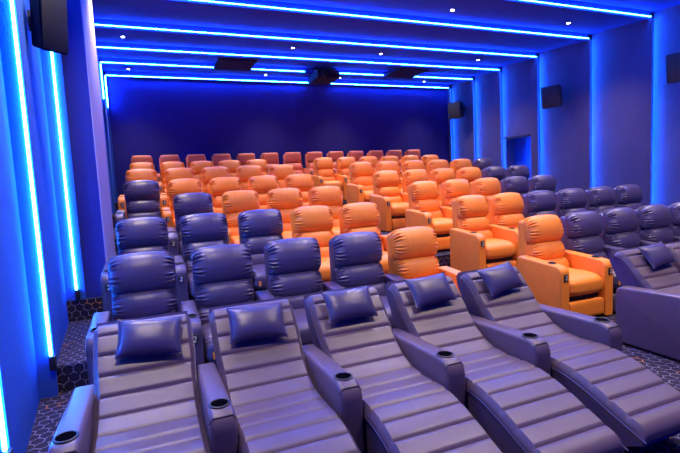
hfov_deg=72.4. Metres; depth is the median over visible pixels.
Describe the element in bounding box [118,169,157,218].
recliner chair
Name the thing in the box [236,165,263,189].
recliner chair
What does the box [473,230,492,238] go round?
cushion
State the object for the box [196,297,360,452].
chaise lounger
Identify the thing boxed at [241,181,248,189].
lumbar cushion
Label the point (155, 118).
wall
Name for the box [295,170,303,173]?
cushion
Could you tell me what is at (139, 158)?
recliner chair
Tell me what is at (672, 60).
wall speaker
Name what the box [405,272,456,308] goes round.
throw pillow
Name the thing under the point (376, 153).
recliner chair
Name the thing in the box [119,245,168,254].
lumbar cushion
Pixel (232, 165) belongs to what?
recliner chair
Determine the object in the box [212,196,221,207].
lumbar cushion
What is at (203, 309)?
cushion
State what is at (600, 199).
recliner chair
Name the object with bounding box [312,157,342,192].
recliner chair
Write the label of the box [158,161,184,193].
recliner chair
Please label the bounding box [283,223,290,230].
cushion
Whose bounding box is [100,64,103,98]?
led strip
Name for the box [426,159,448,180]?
recliner chair
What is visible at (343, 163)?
recliner chair
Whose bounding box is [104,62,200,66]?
led strip
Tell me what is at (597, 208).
lumbar cushion
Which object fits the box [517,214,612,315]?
recliner chair
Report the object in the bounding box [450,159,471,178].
recliner chair
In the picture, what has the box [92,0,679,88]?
ceiling
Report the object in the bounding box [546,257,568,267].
cushion
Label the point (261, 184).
recliner chair
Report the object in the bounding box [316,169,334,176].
lumbar cushion
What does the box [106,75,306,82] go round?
led strip
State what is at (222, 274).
recliner chair
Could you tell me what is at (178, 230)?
lumbar cushion
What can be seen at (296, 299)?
cushion
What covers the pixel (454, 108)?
grille
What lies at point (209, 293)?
lumbar cushion
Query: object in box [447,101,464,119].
wall speaker
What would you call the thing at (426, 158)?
recliner chair
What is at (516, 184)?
recliner chair
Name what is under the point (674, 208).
recliner chair
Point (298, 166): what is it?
lumbar cushion
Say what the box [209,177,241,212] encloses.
recliner chair
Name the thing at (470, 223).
lumbar cushion
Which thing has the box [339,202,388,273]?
recliner chair
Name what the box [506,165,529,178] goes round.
recliner chair
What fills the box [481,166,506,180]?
recliner chair
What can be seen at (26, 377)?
wall
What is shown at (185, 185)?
recliner chair
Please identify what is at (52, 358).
led strip
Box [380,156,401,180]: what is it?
recliner chair
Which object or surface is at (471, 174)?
recliner chair
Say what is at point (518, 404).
chaise lounger
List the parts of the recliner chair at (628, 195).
backrest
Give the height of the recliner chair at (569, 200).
1.221 m
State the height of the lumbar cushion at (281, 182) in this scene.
0.288 m
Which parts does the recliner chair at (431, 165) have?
backrest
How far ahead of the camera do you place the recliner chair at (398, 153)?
15.66 m
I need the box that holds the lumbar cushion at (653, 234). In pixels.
[641,227,673,242]
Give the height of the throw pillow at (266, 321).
0.220 m
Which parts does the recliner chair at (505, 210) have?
backrest, armrest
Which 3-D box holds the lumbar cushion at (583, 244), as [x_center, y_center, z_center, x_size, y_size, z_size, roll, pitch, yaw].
[3.357,0.262,6.287,0.553,0.288,0.227,-5,6,-22]
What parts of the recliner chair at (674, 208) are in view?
backrest, armrest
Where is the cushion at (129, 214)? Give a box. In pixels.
[127,212,160,218]
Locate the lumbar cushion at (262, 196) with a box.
[258,193,266,204]
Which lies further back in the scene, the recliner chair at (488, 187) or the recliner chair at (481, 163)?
the recliner chair at (481, 163)
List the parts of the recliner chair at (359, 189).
backrest, armrest, seat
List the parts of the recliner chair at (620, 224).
backrest, armrest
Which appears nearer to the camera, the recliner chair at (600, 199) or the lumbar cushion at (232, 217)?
the lumbar cushion at (232, 217)
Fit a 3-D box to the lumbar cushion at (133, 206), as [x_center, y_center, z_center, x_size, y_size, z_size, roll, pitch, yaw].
[-3.411,-0.332,8.055,0.553,0.288,0.227,-5,6,-22]
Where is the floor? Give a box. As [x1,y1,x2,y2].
[26,200,679,452]
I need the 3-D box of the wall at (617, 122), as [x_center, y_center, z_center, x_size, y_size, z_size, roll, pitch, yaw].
[7.212,-1.976,9.996,0.463,5.320,15.650,-5,6,-22]
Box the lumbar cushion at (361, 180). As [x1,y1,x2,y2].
[352,176,372,185]
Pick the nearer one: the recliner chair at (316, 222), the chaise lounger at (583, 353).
the chaise lounger at (583, 353)
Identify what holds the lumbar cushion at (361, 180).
on the recliner chair at (359, 189)
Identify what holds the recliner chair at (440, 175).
on the floor
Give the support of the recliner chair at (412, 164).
on the floor
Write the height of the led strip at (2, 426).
4.840 m
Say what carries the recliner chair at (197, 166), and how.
on the floor
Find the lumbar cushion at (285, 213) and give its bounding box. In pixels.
[279,209,292,222]
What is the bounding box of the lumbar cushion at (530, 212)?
[528,210,556,216]
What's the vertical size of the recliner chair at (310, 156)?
1.226 m
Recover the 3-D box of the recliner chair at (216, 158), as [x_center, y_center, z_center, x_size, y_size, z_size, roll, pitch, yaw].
[-3.403,-1.497,13.375,0.717,1.226,0.860,-5,6,-22]
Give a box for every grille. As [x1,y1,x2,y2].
[41,0,68,52]
[448,102,460,118]
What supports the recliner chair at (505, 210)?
on the floor
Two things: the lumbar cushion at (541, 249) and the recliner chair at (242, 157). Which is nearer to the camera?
the lumbar cushion at (541, 249)
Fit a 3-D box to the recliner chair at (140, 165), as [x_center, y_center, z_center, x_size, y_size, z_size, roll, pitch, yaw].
[-4.859,-0.963,11.310,0.717,1.221,0.860,-5,6,-22]
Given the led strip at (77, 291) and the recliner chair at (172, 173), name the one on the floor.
the recliner chair at (172, 173)
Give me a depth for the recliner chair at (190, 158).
13.23 m
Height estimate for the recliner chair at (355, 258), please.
1.221 m
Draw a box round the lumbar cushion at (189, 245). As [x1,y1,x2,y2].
[183,239,227,261]
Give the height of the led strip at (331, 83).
0.011 m
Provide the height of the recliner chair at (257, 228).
1.221 m
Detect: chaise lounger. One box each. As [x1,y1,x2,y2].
[48,311,210,452]
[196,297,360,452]
[302,285,501,452]
[385,276,628,452]
[456,266,679,446]
[609,245,679,360]
[663,241,679,272]
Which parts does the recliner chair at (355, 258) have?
armrest, backrest, seat, armrest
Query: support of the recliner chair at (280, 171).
on the floor
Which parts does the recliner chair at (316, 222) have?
backrest, seat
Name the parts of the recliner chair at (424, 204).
backrest, armrest, seat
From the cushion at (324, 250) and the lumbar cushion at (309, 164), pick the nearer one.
the cushion at (324, 250)
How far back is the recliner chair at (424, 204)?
8.40 m
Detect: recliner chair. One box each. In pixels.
[85,251,177,384]
[101,217,168,320]
[114,180,160,255]
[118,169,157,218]
[125,155,152,178]
[130,162,154,169]
[157,155,179,181]
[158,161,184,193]
[160,168,194,216]
[162,178,201,228]
[168,192,212,255]
[174,213,227,311]
[179,244,253,366]
[186,154,205,167]
[190,161,213,190]
[201,166,229,193]
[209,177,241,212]
[212,154,230,166]
[219,160,240,176]
[222,190,259,243]
[236,153,254,165]
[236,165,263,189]
[238,209,282,300]
[246,159,267,174]
[248,175,278,208]
[255,237,322,344]
[260,153,278,174]
[266,188,302,238]
[269,164,294,187]
[283,152,303,173]
[284,174,313,206]
[290,205,333,282]
[303,152,322,174]
[308,186,342,235]
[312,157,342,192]
[323,232,404,328]
[326,151,343,173]
[334,157,355,199]
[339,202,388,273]
[346,162,373,203]
[347,151,363,161]
[359,156,377,173]
[366,150,382,162]
[370,170,408,230]
[376,161,402,192]
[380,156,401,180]
[386,150,401,171]
[387,226,460,294]
[400,155,419,177]
[401,160,425,187]
[401,169,440,205]
[404,149,420,160]
[405,181,452,250]
[421,155,438,170]
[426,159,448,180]
[430,168,455,200]
[440,179,488,218]
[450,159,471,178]
[450,195,516,271]
[456,167,481,194]
[471,177,501,216]
[472,158,494,171]
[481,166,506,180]
[488,192,523,262]
[500,176,529,213]
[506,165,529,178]
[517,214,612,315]
[522,190,556,218]
[528,175,555,192]
[554,188,587,217]
[560,211,621,310]
[584,186,615,213]
[598,207,640,258]
[613,184,642,209]
[634,204,673,246]
[667,202,679,241]
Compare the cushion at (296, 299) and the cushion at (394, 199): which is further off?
the cushion at (394, 199)
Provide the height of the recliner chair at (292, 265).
1.221 m
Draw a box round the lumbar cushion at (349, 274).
[335,262,384,287]
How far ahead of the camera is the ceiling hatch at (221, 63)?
12.07 m
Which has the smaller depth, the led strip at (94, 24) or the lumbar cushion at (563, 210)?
the lumbar cushion at (563, 210)
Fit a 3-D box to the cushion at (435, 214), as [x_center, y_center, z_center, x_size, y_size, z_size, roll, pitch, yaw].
[1.639,-0.174,8.514,0.553,0.225,0.204,-5,6,-22]
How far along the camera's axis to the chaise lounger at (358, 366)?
2.82 m
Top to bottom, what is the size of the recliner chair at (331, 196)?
1.221 m
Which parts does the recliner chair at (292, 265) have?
armrest, backrest, seat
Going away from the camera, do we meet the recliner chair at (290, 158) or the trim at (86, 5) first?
the trim at (86, 5)
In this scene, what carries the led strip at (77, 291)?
attached to the wall at (26, 377)
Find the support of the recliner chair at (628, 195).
on the floor
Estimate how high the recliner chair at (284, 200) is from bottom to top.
1.221 m
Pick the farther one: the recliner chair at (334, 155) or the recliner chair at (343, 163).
the recliner chair at (334, 155)
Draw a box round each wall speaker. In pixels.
[27,0,68,54]
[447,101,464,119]
[541,84,562,108]
[666,52,679,82]
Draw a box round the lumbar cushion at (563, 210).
[560,207,587,216]
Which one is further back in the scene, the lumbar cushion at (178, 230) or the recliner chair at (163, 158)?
the recliner chair at (163, 158)
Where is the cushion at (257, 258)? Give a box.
[251,253,264,264]
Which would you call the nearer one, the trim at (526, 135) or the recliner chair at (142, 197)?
the recliner chair at (142, 197)
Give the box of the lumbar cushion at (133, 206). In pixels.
[126,199,160,213]
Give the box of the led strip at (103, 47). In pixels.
[103,47,496,69]
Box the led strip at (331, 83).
[331,83,441,87]
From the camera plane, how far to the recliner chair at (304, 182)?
9.05 m
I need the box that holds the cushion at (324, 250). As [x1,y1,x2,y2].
[320,246,328,256]
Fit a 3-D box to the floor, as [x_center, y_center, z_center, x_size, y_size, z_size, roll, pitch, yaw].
[2.393,0.243,8.233,12.945,1.810,15.750,-5,6,-22]
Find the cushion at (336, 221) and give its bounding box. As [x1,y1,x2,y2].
[333,219,339,226]
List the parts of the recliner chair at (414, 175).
backrest, armrest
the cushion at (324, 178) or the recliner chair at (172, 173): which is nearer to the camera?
the recliner chair at (172, 173)
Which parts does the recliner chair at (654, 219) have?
backrest, armrest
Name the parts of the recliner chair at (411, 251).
backrest, armrest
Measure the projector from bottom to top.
0.340 m
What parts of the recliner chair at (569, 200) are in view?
backrest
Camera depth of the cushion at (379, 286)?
4.97 m
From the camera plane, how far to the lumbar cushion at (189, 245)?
5.69 m
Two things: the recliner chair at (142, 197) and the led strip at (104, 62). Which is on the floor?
the recliner chair at (142, 197)
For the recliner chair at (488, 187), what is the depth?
9.00 m
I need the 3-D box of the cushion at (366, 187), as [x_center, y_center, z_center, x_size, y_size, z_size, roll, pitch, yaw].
[0.592,-0.863,10.954,0.553,0.225,0.204,-5,6,-22]
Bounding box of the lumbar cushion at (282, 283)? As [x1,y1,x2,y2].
[269,270,322,297]
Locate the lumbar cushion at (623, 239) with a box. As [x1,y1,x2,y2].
[606,231,640,247]
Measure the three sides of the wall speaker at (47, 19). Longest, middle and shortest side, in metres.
0.674 x 0.474 x 0.256 m
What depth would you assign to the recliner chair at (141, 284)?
4.12 m
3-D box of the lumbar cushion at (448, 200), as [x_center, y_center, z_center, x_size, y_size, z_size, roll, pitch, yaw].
[2.275,-0.428,8.813,0.553,0.288,0.227,-5,6,-22]
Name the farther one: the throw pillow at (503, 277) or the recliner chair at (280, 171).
the recliner chair at (280, 171)
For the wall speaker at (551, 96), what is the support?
attached to the wall at (617, 122)
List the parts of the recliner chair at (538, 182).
backrest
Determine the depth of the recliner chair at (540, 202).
7.78 m
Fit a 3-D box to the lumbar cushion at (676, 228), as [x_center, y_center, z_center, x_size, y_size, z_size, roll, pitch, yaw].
[5.353,0.088,7.094,0.553,0.288,0.227,-5,6,-22]
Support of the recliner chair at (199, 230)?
on the floor
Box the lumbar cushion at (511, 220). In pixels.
[494,213,523,227]
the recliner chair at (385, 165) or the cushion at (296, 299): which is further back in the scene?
the recliner chair at (385, 165)
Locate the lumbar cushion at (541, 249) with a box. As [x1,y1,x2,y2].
[526,240,565,259]
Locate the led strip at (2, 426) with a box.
[0,392,13,452]
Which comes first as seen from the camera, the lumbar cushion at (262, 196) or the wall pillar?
the wall pillar
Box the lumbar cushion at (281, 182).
[278,180,284,187]
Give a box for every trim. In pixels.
[80,0,115,262]
[503,134,530,139]
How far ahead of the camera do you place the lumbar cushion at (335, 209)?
7.77 m
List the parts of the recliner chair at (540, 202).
backrest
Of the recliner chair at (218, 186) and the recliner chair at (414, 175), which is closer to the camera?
the recliner chair at (218, 186)
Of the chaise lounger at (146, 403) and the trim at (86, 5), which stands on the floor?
the chaise lounger at (146, 403)
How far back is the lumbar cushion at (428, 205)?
8.45 m
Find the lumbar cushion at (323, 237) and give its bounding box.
[295,230,333,246]
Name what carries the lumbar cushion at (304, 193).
on the recliner chair at (304, 182)
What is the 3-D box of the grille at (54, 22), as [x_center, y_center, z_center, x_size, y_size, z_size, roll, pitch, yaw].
[-2.691,-1.991,4.377,0.015,0.639,0.239,7,9,29]
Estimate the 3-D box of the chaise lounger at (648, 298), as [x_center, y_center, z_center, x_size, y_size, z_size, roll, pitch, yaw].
[3.412,0.744,4.245,0.740,0.914,1.758,-5,6,-22]
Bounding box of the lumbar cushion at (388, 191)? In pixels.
[376,186,400,196]
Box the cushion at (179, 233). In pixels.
[177,232,181,241]
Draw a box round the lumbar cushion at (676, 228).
[673,225,679,235]
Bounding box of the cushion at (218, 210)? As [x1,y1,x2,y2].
[215,208,222,212]
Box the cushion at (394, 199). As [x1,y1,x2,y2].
[389,196,402,202]
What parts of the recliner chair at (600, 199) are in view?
backrest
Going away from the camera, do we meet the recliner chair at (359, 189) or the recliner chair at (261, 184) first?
the recliner chair at (261, 184)
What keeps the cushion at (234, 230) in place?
on the recliner chair at (236, 202)
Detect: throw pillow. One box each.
[114,316,181,359]
[226,303,287,343]
[321,285,377,323]
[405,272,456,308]
[476,261,524,296]
[637,241,676,268]
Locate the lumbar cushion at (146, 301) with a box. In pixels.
[112,287,177,320]
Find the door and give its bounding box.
[515,136,530,177]
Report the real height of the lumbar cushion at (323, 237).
0.288 m
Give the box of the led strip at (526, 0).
[526,0,650,16]
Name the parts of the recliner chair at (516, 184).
backrest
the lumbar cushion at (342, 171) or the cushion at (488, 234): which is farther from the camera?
the lumbar cushion at (342, 171)
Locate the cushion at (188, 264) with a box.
[185,261,191,273]
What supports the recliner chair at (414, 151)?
on the floor
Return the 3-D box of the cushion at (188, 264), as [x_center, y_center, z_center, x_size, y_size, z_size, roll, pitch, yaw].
[-1.630,0.502,5.760,0.553,0.225,0.204,-5,6,-22]
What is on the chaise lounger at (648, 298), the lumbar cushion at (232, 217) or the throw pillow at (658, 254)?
the throw pillow at (658, 254)
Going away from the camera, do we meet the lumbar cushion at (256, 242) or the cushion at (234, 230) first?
the lumbar cushion at (256, 242)
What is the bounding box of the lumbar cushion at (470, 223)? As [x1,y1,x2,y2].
[458,216,489,231]
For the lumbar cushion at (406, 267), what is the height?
0.288 m
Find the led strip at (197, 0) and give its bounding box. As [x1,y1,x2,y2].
[197,0,588,38]
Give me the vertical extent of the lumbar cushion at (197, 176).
0.288 m
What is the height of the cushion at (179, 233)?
0.225 m
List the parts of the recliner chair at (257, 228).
seat, backrest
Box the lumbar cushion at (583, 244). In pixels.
[568,236,604,253]
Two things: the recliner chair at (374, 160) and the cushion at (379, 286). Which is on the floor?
the recliner chair at (374, 160)
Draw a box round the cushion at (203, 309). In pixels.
[197,301,252,324]
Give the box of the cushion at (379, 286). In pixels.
[350,282,385,295]
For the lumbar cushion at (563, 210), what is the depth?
8.05 m
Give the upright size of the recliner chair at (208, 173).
1.221 m
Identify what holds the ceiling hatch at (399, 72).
attached to the ceiling
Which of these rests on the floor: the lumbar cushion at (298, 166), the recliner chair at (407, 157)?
the recliner chair at (407, 157)
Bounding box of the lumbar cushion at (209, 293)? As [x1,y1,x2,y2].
[195,278,253,308]
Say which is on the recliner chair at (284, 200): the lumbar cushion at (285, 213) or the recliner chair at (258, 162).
the lumbar cushion at (285, 213)
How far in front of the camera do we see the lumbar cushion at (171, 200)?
8.20 m
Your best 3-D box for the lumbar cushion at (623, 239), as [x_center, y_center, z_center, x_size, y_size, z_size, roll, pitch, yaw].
[4.022,0.204,6.556,0.553,0.288,0.227,-5,6,-22]
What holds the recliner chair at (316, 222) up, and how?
on the floor
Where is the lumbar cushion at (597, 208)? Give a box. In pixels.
[590,205,615,213]
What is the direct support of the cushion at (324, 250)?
on the recliner chair at (316, 222)
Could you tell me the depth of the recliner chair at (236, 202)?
7.17 m
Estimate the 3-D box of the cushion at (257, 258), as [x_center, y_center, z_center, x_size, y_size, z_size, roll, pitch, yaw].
[-0.965,0.444,6.029,0.553,0.225,0.204,-5,6,-22]
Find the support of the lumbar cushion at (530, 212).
on the recliner chair at (540, 202)
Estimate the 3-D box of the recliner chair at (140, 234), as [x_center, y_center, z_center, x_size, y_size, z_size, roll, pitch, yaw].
[-2.312,0.521,5.331,0.717,1.221,0.860,-5,6,-22]
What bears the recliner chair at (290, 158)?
on the floor
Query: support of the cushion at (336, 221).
on the recliner chair at (331, 196)
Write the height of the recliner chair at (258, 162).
1.221 m
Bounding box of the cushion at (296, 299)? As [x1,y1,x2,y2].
[275,291,322,309]
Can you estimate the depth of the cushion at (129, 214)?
7.95 m
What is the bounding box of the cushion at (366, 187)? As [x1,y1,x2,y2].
[363,185,372,190]
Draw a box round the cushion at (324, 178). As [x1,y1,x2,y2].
[323,177,335,180]
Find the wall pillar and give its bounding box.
[61,0,105,297]
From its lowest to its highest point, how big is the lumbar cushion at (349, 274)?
0.288 m
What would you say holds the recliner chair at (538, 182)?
on the floor
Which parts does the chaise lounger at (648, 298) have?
mattress, armrest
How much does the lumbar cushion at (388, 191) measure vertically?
0.288 m
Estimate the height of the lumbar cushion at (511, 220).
0.288 m
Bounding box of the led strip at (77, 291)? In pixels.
[50,52,80,300]
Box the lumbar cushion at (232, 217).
[225,212,240,227]
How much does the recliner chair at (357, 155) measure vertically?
1.226 m
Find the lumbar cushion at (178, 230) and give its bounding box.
[176,217,180,232]
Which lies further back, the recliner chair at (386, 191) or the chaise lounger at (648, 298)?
the recliner chair at (386, 191)
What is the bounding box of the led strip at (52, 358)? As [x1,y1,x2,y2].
[10,0,56,370]
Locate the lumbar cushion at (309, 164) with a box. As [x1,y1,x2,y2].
[307,162,313,169]
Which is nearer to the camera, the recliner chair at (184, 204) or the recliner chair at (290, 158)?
the recliner chair at (184, 204)
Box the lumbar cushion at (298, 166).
[288,163,302,169]
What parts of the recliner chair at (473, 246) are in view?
backrest, armrest, seat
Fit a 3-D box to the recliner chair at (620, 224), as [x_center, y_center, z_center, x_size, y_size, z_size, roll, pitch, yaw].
[4.035,0.361,6.366,0.717,1.221,0.860,-5,6,-22]
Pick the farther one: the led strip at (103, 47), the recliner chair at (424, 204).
the led strip at (103, 47)
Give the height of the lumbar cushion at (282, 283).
0.288 m
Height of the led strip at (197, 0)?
0.011 m
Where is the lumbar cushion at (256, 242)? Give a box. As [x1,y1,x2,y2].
[241,234,282,253]
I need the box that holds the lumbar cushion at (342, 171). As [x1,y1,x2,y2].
[339,168,348,175]
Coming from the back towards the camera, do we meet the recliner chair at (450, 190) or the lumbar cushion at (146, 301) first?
the recliner chair at (450, 190)
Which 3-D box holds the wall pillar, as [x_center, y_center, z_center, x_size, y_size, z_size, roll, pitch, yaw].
[-3.490,-1.147,6.371,0.346,5.100,1.560,-5,6,-22]
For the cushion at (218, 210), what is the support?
on the recliner chair at (218, 186)
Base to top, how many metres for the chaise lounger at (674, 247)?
0.914 m
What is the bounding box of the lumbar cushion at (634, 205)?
[618,202,642,209]
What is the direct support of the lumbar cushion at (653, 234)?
on the recliner chair at (654, 219)
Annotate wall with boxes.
[0,0,117,452]
[106,77,449,198]
[447,5,679,205]
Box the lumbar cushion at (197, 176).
[194,174,201,181]
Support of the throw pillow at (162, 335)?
on the chaise lounger at (146, 403)
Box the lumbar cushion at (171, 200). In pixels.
[170,199,173,211]
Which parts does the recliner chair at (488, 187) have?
backrest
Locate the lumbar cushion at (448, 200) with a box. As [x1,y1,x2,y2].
[445,197,456,206]
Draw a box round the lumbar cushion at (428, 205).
[412,199,440,211]
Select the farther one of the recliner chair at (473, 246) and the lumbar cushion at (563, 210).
the lumbar cushion at (563, 210)
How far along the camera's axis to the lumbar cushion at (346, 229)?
6.52 m
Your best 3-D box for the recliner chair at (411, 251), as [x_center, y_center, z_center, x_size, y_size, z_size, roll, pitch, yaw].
[1.040,0.623,5.155,0.717,1.221,0.860,-5,6,-22]
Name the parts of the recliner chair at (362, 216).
backrest, armrest, seat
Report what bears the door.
in the wall at (617, 122)
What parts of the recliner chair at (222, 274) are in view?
armrest, control panel, seat, backrest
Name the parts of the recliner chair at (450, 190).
backrest, armrest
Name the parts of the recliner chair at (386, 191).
backrest, armrest, seat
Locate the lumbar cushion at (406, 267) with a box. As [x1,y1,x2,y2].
[394,256,439,278]
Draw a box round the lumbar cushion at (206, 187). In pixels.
[203,183,209,193]
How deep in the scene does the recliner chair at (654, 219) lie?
6.73 m
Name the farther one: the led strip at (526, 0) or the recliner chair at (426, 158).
the recliner chair at (426, 158)
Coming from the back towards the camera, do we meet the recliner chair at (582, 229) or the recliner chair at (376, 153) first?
the recliner chair at (376, 153)
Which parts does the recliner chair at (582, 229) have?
backrest, seat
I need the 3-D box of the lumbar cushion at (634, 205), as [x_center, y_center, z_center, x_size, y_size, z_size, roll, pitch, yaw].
[5.460,-0.316,8.669,0.553,0.288,0.227,-5,6,-22]
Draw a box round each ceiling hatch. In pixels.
[213,58,256,70]
[384,68,428,77]
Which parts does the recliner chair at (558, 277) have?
backrest, armrest, seat, armrest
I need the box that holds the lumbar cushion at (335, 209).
[329,206,341,218]
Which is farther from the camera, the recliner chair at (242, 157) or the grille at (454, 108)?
the grille at (454, 108)
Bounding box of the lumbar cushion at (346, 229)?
[343,226,380,238]
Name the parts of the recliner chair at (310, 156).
backrest, armrest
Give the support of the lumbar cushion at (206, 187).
on the recliner chair at (208, 173)
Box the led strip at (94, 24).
[94,24,535,56]
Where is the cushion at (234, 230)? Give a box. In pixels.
[229,227,238,235]
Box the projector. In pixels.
[309,67,339,83]
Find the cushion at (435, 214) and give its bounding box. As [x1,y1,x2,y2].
[429,211,442,217]
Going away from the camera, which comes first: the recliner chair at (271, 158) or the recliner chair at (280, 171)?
the recliner chair at (280, 171)
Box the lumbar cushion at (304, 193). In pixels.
[301,191,308,201]

